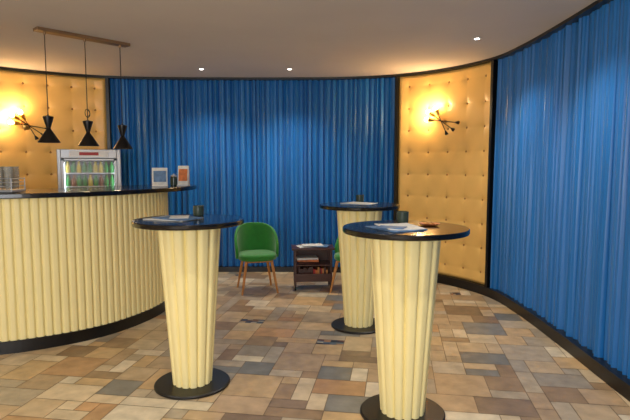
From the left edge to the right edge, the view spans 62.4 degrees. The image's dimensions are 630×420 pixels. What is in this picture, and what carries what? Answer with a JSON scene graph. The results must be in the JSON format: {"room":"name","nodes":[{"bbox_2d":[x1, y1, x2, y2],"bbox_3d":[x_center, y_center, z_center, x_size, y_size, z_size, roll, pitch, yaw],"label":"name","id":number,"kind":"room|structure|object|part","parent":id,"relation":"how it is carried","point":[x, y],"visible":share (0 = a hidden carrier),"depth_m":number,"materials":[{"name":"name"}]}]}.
{"room":"bar lounge","nodes":[
{"label":"bar lounge","id":0,"kind":"room"},
{"bbox_2d":[0,0,595,76],"bbox_3d":[-1.400,-1.402,2.235,7.600,0.100,10.100,0,5,0],"label":"ceiling","id":1,"kind":"structure","parent":0,"point":[166,38],"depth_m":4.56,"materials":[{"name":"paint"}]},
{"bbox_2d":[33,26,132,148],"bbox_3d":[-2.083,-1.068,4.731,0.180,1.005,0.860,5,7,42],"label":"pendant light","id":2,"kind":"object","parent":1,"relation":"hanging from","point":[48,136],"visible":1,"depth_m":4.71,"materials":[{"name":"brown metal"}]},
{"bbox_3d":[-2.311,-1.170,4.468,0.007,0.695,0.007,2,5,20],"label":"cord","id":3,"kind":"part","parent":2,"relation":"part of","materials":[{"name":"black paint"}]},
{"bbox_3d":[-2.311,-0.710,4.509,0.180,0.250,0.180,5,7,42],"label":"lamp shade","id":4,"kind":"part","parent":2,"relation":"part of","materials":[{"name":"black paint"}]},
{"bbox_3d":[-2.080,-1.183,4.724,0.007,0.715,0.007,2,5,20],"label":"cord","id":5,"kind":"part","parent":2,"relation":"part of","materials":[{"name":"black paint"}]},
{"bbox_3d":[-2.080,-0.712,4.766,0.180,0.250,0.180,5,7,42],"label":"lamp shade","id":6,"kind":"part","parent":2,"relation":"part of","materials":[{"name":"black paint"}]},
{"bbox_3d":[-1.855,-1.195,4.973,0.007,0.735,0.007,-2,6,-25],"label":"cord","id":7,"kind":"part","parent":2,"relation":"part of","materials":[{"name":"black paint"}]},
{"bbox_3d":[-1.855,-0.714,5.015,0.180,0.250,0.180,5,7,42],"label":"lamp shade","id":8,"kind":"part","parent":2,"relation":"part of","materials":[{"name":"black paint"}]},
{"bbox_2d":[0,0,613,80],"bbox_3d":[-1.442,-1.339,2.243,7.200,0.028,9.707,0,5,0],"label":"trim","id":9,"kind":"structure","parent":1,"relation":"attached to","point":[597,4],"depth_m":6.46,"materials":[{"name":"black paint"}]},
{"bbox_2d":[490,0,629,378],"bbox_3d":[2.054,-0.001,1.641,0.202,2.532,8.230,0,5,0],"label":"curtain","id":10,"kind":"object","parent":9,"relation":"hanging from","point":[560,238],"visible":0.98,"depth_m":4.20,"materials":[{"name":"blue fabric"}]},
{"bbox_2d":[0,272,629,419],"bbox_3d":[-1.437,1.310,2.446,7.601,0.080,9.996,0,5,0],"label":"floor","id":11,"kind":"structure","parent":0,"point":[281,353],"depth_m":3.78,"materials":[{"name":"tile"}]},
{"bbox_2d":[56,149,121,187],"bbox_3d":[-2.622,0.118,6.133,0.660,1.645,0.545,-2,5,-20],"label":"fridge","id":12,"kind":"object","parent":11,"relation":"on","point":[76,168],"visible":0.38,"depth_m":5.93,"materials":[{"name":"silver metal"}]},
{"bbox_3d":[-2.545,-0.568,5.858,0.520,0.020,0.030,-2,5,-20],"label":"door rail","id":13,"kind":"part","parent":12,"relation":"part of","materials":[{"name":"silver metal"}]},
{"bbox_2d":[65,172,113,173],"bbox_3d":[-2.630,-0.434,6.106,0.570,0.008,0.400,-2,5,-20],"label":"shelf","id":14,"kind":"object","parent":12,"relation":"attached to","point":[65,172],"depth_m":5.93,"materials":[{"name":"white plastic"}]},
{"bbox_2d":[65,185,114,186],"bbox_3d":[-2.630,-0.285,6.119,0.570,0.008,0.400,-2,5,-20],"label":"shelf","id":15,"kind":"object","parent":12,"relation":"attached to","point":[65,185],"depth_m":5.94,"materials":[{"name":"white plastic"}]},
{"bbox_2d":[0,184,196,354],"bbox_3d":[-2.935,0.455,4.538,3.979,1.255,1.474,-2,6,-25],"label":"bar counter","id":16,"kind":"object","parent":11,"relation":"on","point":[75,268],"depth_m":4.29,"materials":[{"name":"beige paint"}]},
{"bbox_2d":[0,177,25,192],"bbox_3d":[-2.500,-0.246,4.154,0.260,0.202,0.200,0,5,0],"label":"glass rack","id":17,"kind":"object","parent":16,"relation":"on","point":[11,190],"visible":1,"depth_m":4.13,"materials":[{"name":"silver metal"}]},
{"bbox_2d":[0,189,25,192],"bbox_3d":[-2.500,-0.155,4.162,0.260,0.020,0.200,0,5,0],"label":"tray","id":18,"kind":"object","parent":17,"relation":"on","point":[1,190],"depth_m":4.11,"materials":[{"name":"silver metal"}]},
{"bbox_2d":[0,184,196,198],"bbox_3d":[-2.935,-0.150,4.485,3.979,0.040,1.474,-2,6,-25],"label":"countertop","id":19,"kind":"structure","parent":16,"relation":"on","point":[123,189],"depth_m":4.44,"materials":[{"name":"black stone"}]},
{"bbox_2d":[152,168,167,186],"bbox_3d":[-1.550,-0.328,5.191,0.150,0.188,0.080,-1,5,-14],"label":"menu stand","id":20,"kind":"object","parent":16,"relation":"on","point":[159,175],"visible":1,"depth_m":5.18,"materials":[{"name":"white plastic"}]},
{"bbox_2d":[153,171,165,181],"bbox_3d":[-1.548,-0.335,5.181,0.120,0.112,0.004,-1,-3,-14],"label":"print","id":21,"kind":"object","parent":20,"relation":"attached to","point":[158,176],"depth_m":5.18,"materials":[{"name":"blue paper"}]},
{"bbox_2d":[170,174,177,185],"bbox_3d":[-1.470,-0.317,5.413,0.074,0.126,0.074,0,5,0],"label":"jar","id":22,"kind":"object","parent":16,"relation":"on","point":[173,179],"visible":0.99,"depth_m":5.39,"materials":[{"name":"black glass"}]},
{"bbox_2d":[177,166,189,185],"bbox_3d":[-1.360,-0.354,5.370,0.115,0.208,0.080,1,5,6],"label":"holder","id":23,"kind":"object","parent":16,"relation":"on","point":[183,171],"visible":1,"depth_m":5.36,"materials":[{"name":"white plastic"}]},
{"bbox_2d":[178,169,187,180],"bbox_3d":[-1.361,-0.361,5.359,0.092,0.124,0.004,1,-3,6],"label":"print","id":24,"kind":"object","parent":23,"relation":"attached to","point":[182,172],"depth_m":5.36},
{"bbox_2d":[131,214,243,399],"bbox_3d":[-0.828,0.617,3.468,0.720,1.120,0.720,-2,5,-17],"label":"cocktail table","id":25,"kind":"object","parent":11,"relation":"on","point":[189,250],"visible":0.98,"depth_m":3.33,"materials":[{"name":"beige wood"}]},
{"bbox_2d":[143,215,202,220],"bbox_3d":[-0.915,0.052,3.404,0.346,0.016,0.264,2,5,23],"label":"magazine stack","id":26,"kind":"object","parent":25,"relation":"on","point":[172,217],"visible":1,"depth_m":3.36,"materials":[{"name":"white paper"}]},
{"bbox_2d":[170,215,188,218],"bbox_3d":[-0.890,0.045,3.417,0.120,0.005,0.160,-1,5,-11],"label":"magazine","id":27,"kind":"object","parent":26,"relation":"on","point":[181,216],"depth_m":3.36,"materials":[{"name":"white paper"}]},
{"bbox_3d":[-0.828,1.163,3.516,0.500,0.024,0.500,-2,5,-17],"label":"plate","id":28,"kind":"part","parent":25,"relation":"part of","materials":[{"name":"black metal"}]},
{"bbox_2d":[193,205,203,215],"bbox_3d":[-0.810,0.005,3.615,0.074,0.072,0.074,0,5,0],"label":"candle jar","id":29,"kind":"object","parent":25,"relation":"on","point":[198,210],"visible":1,"depth_m":3.58,"materials":[{"name":"green glass"}]},
{"bbox_2d":[234,222,278,295],"bbox_3d":[-0.690,0.556,6.129,0.518,0.778,0.506,-1,5,-16],"label":"upholstered chair","id":30,"kind":"object","parent":11,"relation":"on","point":[255,242],"visible":0.98,"depth_m":6.20,"materials":[{"name":"green fabric"}]},
{"bbox_3d":[-0.890,0.747,6.226,0.114,0.382,0.038,3,6,34],"label":"leg","id":31,"kind":"part","parent":30,"relation":"part of","materials":[{"name":"brown wood"}]},
{"bbox_3d":[-0.802,0.775,5.905,0.038,0.382,0.114,3,6,34],"label":"leg","id":32,"kind":"part","parent":30,"relation":"part of","materials":[{"name":"brown wood"}]},
{"bbox_3d":[-0.714,0.354,6.195,0.518,0.387,0.332,-1,5,-16],"label":"backrest","id":33,"kind":"part","parent":30,"relation":"part of","materials":[{"name":"green fabric"}]},
{"bbox_3d":[-0.680,0.529,6.090,0.450,0.083,0.430,-1,5,-16],"label":"seat","id":34,"kind":"part","parent":30,"relation":"part of","materials":[{"name":"green fabric"}]},
{"bbox_3d":[-0.558,0.739,6.316,0.038,0.382,0.114,3,6,34],"label":"leg","id":35,"kind":"part","parent":30,"relation":"part of","materials":[{"name":"brown wood"}]},
{"bbox_3d":[-0.470,0.767,5.995,0.114,0.382,0.038,3,6,34],"label":"leg","id":36,"kind":"part","parent":30,"relation":"part of","materials":[{"name":"brown wood"}]},
{"bbox_2d":[291,243,334,290],"bbox_3d":[-0.030,0.673,6.223,0.500,0.520,0.328,0,5,-4],"label":"trolley","id":37,"kind":"object","parent":11,"relation":"on","point":[311,262],"visible":0.96,"depth_m":6.12,"materials":[{"name":"brown wood"}]},
{"bbox_3d":[-0.230,0.668,6.073,0.028,0.440,0.028,0,5,-4],"label":"post","id":38,"kind":"part","parent":37,"relation":"part of","materials":[{"name":"brown wood"}]},
{"bbox_2d":[297,255,317,259],"bbox_3d":[-0.100,0.569,6.209,0.250,0.022,0.190,-1,5,-10],"label":"flat book","id":39,"kind":"object","parent":37,"relation":"on","point":[302,257],"depth_m":6.15,"materials":[{"name":"white paper"}]},
{"bbox_2d":[297,257,318,261],"bbox_3d":[-0.080,0.592,6.213,0.250,0.022,0.190,0,5,2],"label":"flat book","id":40,"kind":"object","parent":37,"relation":"on","point":[299,259],"depth_m":6.12,"materials":[{"name":"orange paper"}]},
{"bbox_2d":[297,261,319,263],"bbox_3d":[-0.090,0.616,6.214,0.250,0.022,0.190,-1,5,-15],"label":"flat book","id":41,"kind":"object","parent":37,"relation":"on","point":[298,262],"depth_m":6.12,"materials":[{"name":"brown paper"}]},
{"bbox_2d":[293,260,331,265],"bbox_3d":[-0.030,0.635,6.220,0.450,0.015,0.300,0,5,-4],"label":"shelf","id":42,"kind":"object","parent":37,"relation":"attached to","point":[321,262],"depth_m":6.11,"materials":[{"name":"brown wood"}]},
{"bbox_2d":[291,244,334,250],"bbox_3d":[-0.030,0.446,6.203,0.500,0.022,0.320,0,5,-4],"label":"tray","id":43,"kind":"object","parent":37,"relation":"on","point":[303,247],"depth_m":6.11,"materials":[{"name":"brown wood"}]},
{"bbox_3d":[0.170,0.642,6.370,0.028,0.440,0.028,0,5,-4],"label":"post","id":44,"kind":"part","parent":37,"relation":"part of","materials":[{"name":"brown wood"}]},
{"bbox_3d":[0.189,0.665,6.102,0.028,0.440,0.028,0,5,-4],"label":"post","id":45,"kind":"part","parent":37,"relation":"part of","materials":[{"name":"brown wood"}]},
{"bbox_2d":[330,236,339,292],"bbox_3d":[0.482,0.562,6.054,0.518,0.778,0.506,4,6,35],"label":"upholstered chair","id":46,"kind":"object","parent":11,"relation":"on","point":[337,252],"visible":0.2,"depth_m":5.99,"materials":[{"name":"green fabric"}]},
{"bbox_3d":[0.223,0.766,6.006,0.114,0.382,0.038,0,5,-5],"label":"leg","id":47,"kind":"part","parent":46,"relation":"part of","materials":[{"name":"brown wood"}]},
{"bbox_3d":[0.460,0.536,6.021,0.450,0.083,0.430,4,6,35],"label":"seat","id":48,"kind":"part","parent":46,"relation":"part of","materials":[{"name":"green fabric"}]},
{"bbox_3d":[0.531,0.361,6.108,0.518,0.387,0.332,4,6,35],"label":"backrest","id":49,"kind":"part","parent":46,"relation":"part of","materials":[{"name":"green fabric"}]},
{"bbox_2d":[319,202,399,333],"bbox_3d":[0.400,0.506,4.723,0.720,1.120,0.720,-3,6,-29],"label":"cocktail table","id":50,"kind":"object","parent":11,"relation":"on","point":[355,256],"visible":0.84,"depth_m":4.59,"materials":[{"name":"beige wood"}]},
{"bbox_3d":[0.400,1.052,4.771,0.500,0.024,0.500,-3,6,-29],"label":"plate","id":51,"kind":"part","parent":50,"relation":"part of","materials":[{"name":"black metal"}]},
{"bbox_2d":[340,202,377,204],"bbox_3d":[0.384,-0.056,4.636,0.329,0.014,0.268,2,5,22],"label":"magazine stack","id":52,"kind":"object","parent":50,"relation":"on","point":[347,203],"visible":1,"depth_m":4.61,"materials":[{"name":"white paper"}]},
{"bbox_2d":[356,195,363,201],"bbox_3d":[0.420,-0.106,4.870,0.074,0.072,0.074,0,5,0],"label":"candle jar","id":53,"kind":"object","parent":50,"relation":"on","point":[359,198],"visible":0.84,"depth_m":4.84,"materials":[{"name":"green glass"}]},
{"bbox_2d":[343,220,469,419],"bbox_3d":[0.520,0.654,3.049,0.720,1.120,0.720,-1,5,-6],"label":"cocktail table","id":54,"kind":"object","parent":11,"relation":"on","point":[404,265],"visible":0.96,"depth_m":2.92,"materials":[{"name":"beige wood"}]},
{"bbox_2d":[365,223,427,232],"bbox_3d":[0.453,0.096,2.901,0.274,0.018,0.316,-2,5,-18],"label":"magazine stack","id":55,"kind":"object","parent":54,"relation":"on","point":[396,227],"visible":1,"depth_m":2.84,"materials":[{"name":"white paper"}]},
{"bbox_2d":[376,225,406,228],"bbox_3d":[0.420,0.094,2.849,0.150,0.005,0.100,2,5,23],"label":"magazine","id":56,"kind":"object","parent":55,"relation":"on","point":[380,226],"depth_m":2.83,"materials":[{"name":"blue paper"}]},
{"bbox_2d":[374,223,424,229],"bbox_3d":[0.470,0.092,2.920,0.200,0.008,0.270,-1,5,-11],"label":"magazine","id":57,"kind":"object","parent":55,"relation":"on","point":[396,226],"depth_m":2.86,"materials":[{"name":"white paper"}]},
{"bbox_3d":[0.520,1.200,3.098,0.500,0.024,0.500,-1,5,-6],"label":"plate","id":58,"kind":"part","parent":54,"relation":"part of","materials":[{"name":"black metal"}]},
{"bbox_2d":[397,211,408,222],"bbox_3d":[0.535,0.044,3.176,0.074,0.072,0.074,0,5,0],"label":"candle jar","id":59,"kind":"object","parent":54,"relation":"on","point":[402,216],"visible":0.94,"depth_m":3.15,"materials":[{"name":"green glass"}]},
{"bbox_2d":[419,222,439,225],"bbox_3d":[0.670,0.080,3.049,0.124,0.023,0.124,0,5,0],"label":"dish","id":60,"kind":"object","parent":54,"relation":"on","point":[420,223],"visible":1,"depth_m":3.03,"materials":[{"name":"orange ceramic"}]},
{"bbox_3d":[-3.968,-0.041,2.344,2.409,2.630,9.683,0,5,0],"label":"wall","id":61,"kind":"structure","parent":0,"visible":0},
{"bbox_3d":[-3.882,1.224,2.394,2.321,0.100,9.557,0,5,0],"label":"baseboard","id":62,"kind":"structure","parent":61,"relation":"attached to","visible":0},
{"bbox_2d":[0,70,106,188],"bbox_3d":[-3.438,-0.445,6.502,1.626,2.502,0.116,-4,6,-37],"label":"padding","id":63,"kind":"object","parent":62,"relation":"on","point":[37,162],"depth_m":6.51,"materials":[{"name":"beige leather"}]},
{"bbox_2d":[8,110,45,139],"bbox_3d":[-3.520,-1.041,6.376,0.127,0.360,0.465,5,7,43],"label":"wall sconce","id":64,"kind":"object","parent":63,"relation":"attached to","point":[26,126],"visible":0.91,"depth_m":6.28,"materials":[{"name":"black metal"}]},
{"bbox_3d":[-3.447,-0.446,6.515,1.388,2.254,0.076,-4,6,-37],"label":"buttons","id":65,"kind":"part","parent":63,"relation":"part of","materials":[{"name":"beige leather"}]},
{"bbox_3d":[1.702,-0.035,2.275,1.170,2.630,9.540,0,5,0],"label":"wall","id":66,"kind":"structure","parent":0,"visible":0},
{"bbox_2d":[393,76,399,219],"bbox_3d":[1.080,-0.460,6.843,0.043,2.532,0.135,3,6,28],"label":"trim","id":67,"kind":"structure","parent":66,"relation":"attached to","point":[397,78],"depth_m":6.75,"materials":[{"name":"black paint"}]},
{"bbox_2d":[485,60,497,286],"bbox_3d":[1.985,-0.365,5.764,0.135,2.532,0.043,-2,5,-19],"label":"trim","id":68,"kind":"structure","parent":66,"relation":"attached to","point":[494,63],"depth_m":5.72,"materials":[{"name":"black paint"}]},
{"bbox_2d":[437,274,629,401],"bbox_3d":[1.961,1.227,2.364,0.951,0.100,9.475,0,5,-5],"label":"baseboard","id":69,"kind":"structure","parent":66,"relation":"attached to","point":[614,378],"depth_m":4.30,"materials":[{"name":"black paint"}]},
{"bbox_2d":[398,62,490,284],"bbox_3d":[1.573,-0.430,6.336,0.133,2.502,1.367,-4,7,-40],"label":"padding","id":70,"kind":"object","parent":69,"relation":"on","point":[418,141],"depth_m":6.31,"materials":[{"name":"beige leather"}]},
{"bbox_2d":[424,106,459,134],"bbox_3d":[1.552,-1.086,6.311,0.465,0.360,0.126,5,7,43],"label":"wall sconce","id":71,"kind":"object","parent":70,"relation":"attached to","point":[435,108],"visible":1,"depth_m":6.32,"materials":[{"name":"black metal"}]},
{"bbox_3d":[1.589,-0.432,6.349,0.087,2.254,1.129,-4,7,-40],"label":"buttons","id":72,"kind":"part","parent":70,"relation":"part of","materials":[{"name":"beige leather"}]},
{"bbox_3d":[-0.811,-0.463,7.117,3.980,2.630,0.410,0,5,0],"label":"wall","id":73,"kind":"structure","parent":0,"visible":0},
{"bbox_2d":[105,78,111,149],"bbox_3d":[-2.742,-0.471,6.966,0.043,2.532,0.135,-1,5,-16],"label":"trim","id":74,"kind":"structure","parent":73,"relation":"attached to","point":[107,86],"depth_m":6.84,"materials":[{"name":"black paint"}]},
{"bbox_2d":[110,77,394,266],"bbox_3d":[-0.824,-0.478,7.046,3.783,2.532,0.286,0,5,1],"label":"curtain","id":75,"kind":"object","parent":73,"relation":"hanging from","point":[271,153],"visible":0.7,"depth_m":7.04,"materials":[{"name":"blue fabric"}]},
{"bbox_2d":[218,265,340,272],"bbox_3d":[-0.822,0.820,7.133,3.884,0.070,0.363,0,5,2],"label":"baseboard","id":76,"kind":"structure","parent":73,"relation":"attached to","point":[221,268],"depth_m":7.15,"materials":[{"name":"black paint"}]}
]}

